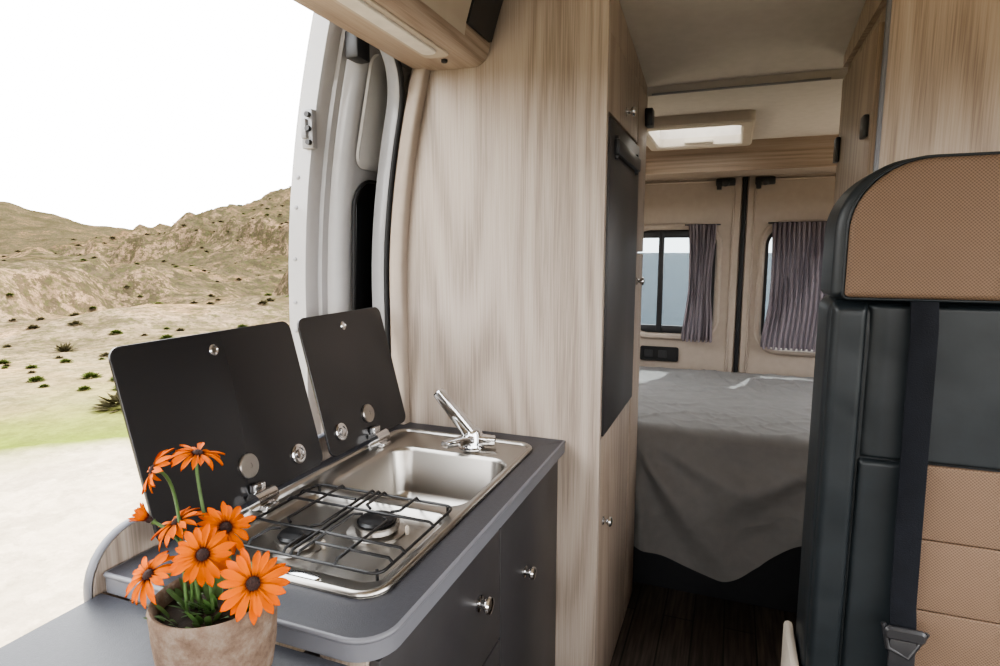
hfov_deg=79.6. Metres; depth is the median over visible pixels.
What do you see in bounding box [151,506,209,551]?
flower
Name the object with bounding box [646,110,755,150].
ceiling vent
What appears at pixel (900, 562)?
passenger seat
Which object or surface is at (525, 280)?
tall cabinet
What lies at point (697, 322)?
curtain
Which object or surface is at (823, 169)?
trim
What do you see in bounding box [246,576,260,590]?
flower center
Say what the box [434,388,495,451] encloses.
faucet
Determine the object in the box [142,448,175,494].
flower
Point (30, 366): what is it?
bush
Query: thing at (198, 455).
flower
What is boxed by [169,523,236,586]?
flower
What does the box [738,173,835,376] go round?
door
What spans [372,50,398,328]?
trim
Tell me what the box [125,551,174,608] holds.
flower
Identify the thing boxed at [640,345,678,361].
power socket
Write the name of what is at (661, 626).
floor
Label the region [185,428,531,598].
steel tray
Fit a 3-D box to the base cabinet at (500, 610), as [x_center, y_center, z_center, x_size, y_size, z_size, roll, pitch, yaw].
[-0.208,0.794,1.345,0.495,0.865,0.887,3,8,21]
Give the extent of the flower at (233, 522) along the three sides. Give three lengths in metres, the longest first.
0.075 x 0.073 x 0.023 m
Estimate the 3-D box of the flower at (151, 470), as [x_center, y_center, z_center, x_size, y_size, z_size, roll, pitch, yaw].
[-0.438,0.173,0.759,0.011,0.012,0.012,-7,11,-43]
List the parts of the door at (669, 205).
window rail, window rail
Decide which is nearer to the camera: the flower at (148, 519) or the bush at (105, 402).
the flower at (148, 519)
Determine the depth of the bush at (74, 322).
14.74 m
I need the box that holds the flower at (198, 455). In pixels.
[167,442,224,470]
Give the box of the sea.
[638,253,771,325]
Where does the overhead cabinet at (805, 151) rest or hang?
attached to the wall
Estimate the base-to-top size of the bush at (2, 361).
0.093 m
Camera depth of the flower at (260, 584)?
0.68 m
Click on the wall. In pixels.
(411, 68)
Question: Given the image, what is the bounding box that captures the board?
[83,433,331,601]
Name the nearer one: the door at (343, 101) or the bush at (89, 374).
the door at (343, 101)
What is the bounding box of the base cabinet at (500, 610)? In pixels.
[129,461,557,665]
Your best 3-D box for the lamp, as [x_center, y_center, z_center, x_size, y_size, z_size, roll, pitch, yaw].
[-0.344,-0.617,0.988,0.070,0.008,1.070,3,8,21]
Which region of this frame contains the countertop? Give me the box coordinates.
[103,422,565,662]
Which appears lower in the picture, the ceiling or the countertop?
the countertop
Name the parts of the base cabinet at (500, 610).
drawer, knob, door, door, knob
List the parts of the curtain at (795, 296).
rod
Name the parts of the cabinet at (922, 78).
door, panel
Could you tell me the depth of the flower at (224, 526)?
0.75 m
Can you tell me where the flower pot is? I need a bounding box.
[146,577,277,665]
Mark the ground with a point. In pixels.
(69, 476)
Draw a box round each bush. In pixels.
[0,359,10,363]
[23,364,39,368]
[25,375,45,382]
[26,324,40,328]
[39,384,50,387]
[46,342,79,351]
[59,358,73,362]
[67,320,82,324]
[78,385,91,390]
[80,371,103,378]
[89,392,119,411]
[107,329,122,334]
[160,334,174,337]
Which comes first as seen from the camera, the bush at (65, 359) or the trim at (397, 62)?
the trim at (397, 62)
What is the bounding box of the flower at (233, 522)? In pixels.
[197,501,255,554]
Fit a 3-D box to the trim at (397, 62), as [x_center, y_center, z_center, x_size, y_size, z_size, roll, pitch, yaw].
[-0.484,0.276,1.102,0.101,1.907,1.376,2,8,17]
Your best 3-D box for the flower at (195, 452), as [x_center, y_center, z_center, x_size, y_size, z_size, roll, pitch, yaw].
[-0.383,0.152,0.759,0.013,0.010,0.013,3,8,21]
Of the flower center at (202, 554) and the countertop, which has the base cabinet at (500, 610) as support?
the countertop
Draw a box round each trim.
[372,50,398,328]
[384,58,404,348]
[389,68,430,423]
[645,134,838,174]
[645,167,835,180]
[652,77,830,95]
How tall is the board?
0.661 m
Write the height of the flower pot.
0.118 m
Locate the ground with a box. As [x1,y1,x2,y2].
[0,187,290,647]
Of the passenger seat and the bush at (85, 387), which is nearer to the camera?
the passenger seat
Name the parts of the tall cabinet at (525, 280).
knob, door, handle post, fridge door, door, handle, knob, door, knob, door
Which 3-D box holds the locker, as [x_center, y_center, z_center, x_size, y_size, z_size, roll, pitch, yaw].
[-0.324,-0.709,0.985,0.265,0.202,1.262,3,8,21]
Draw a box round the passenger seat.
[781,151,999,665]
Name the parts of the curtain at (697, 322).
rod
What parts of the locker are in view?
locker door, dark trim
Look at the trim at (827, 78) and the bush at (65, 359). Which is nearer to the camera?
the trim at (827, 78)
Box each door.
[289,12,410,434]
[639,177,747,371]
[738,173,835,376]
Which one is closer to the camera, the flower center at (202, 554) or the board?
the flower center at (202, 554)
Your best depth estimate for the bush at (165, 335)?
13.53 m
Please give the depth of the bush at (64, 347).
12.21 m
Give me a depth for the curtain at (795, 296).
3.21 m
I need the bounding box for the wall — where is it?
[389,68,411,353]
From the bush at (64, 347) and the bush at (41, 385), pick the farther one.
the bush at (64, 347)
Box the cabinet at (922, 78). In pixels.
[833,0,999,204]
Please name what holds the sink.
in the countertop
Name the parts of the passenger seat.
backrest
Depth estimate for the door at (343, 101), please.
1.66 m
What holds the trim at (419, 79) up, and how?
attached to the wall
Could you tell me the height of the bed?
0.741 m
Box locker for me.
[293,0,502,70]
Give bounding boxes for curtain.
[681,224,720,342]
[760,221,826,351]
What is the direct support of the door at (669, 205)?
in the wall
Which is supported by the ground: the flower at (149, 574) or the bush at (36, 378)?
the bush at (36, 378)
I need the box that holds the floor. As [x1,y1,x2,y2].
[610,582,796,665]
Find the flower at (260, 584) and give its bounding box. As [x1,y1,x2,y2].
[217,548,290,624]
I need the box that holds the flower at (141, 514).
[127,503,149,521]
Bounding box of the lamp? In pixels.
[333,0,448,57]
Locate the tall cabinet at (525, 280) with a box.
[407,0,654,665]
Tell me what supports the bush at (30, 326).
on the ground
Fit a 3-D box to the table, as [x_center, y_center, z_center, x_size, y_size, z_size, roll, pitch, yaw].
[-0.490,0.468,0.656,0.468,0.041,0.502,3,8,21]
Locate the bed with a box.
[633,366,813,612]
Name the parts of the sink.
glass lid, burner, badge plate, glass lid, burner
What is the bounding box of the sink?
[108,307,531,598]
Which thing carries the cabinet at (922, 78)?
on the floor
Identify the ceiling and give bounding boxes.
[619,0,865,145]
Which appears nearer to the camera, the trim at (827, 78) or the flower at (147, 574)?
the flower at (147, 574)
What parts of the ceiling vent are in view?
handle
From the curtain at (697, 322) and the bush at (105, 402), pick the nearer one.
the curtain at (697, 322)
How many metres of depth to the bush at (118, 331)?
13.97 m
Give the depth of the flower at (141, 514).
0.73 m
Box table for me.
[0,593,347,665]

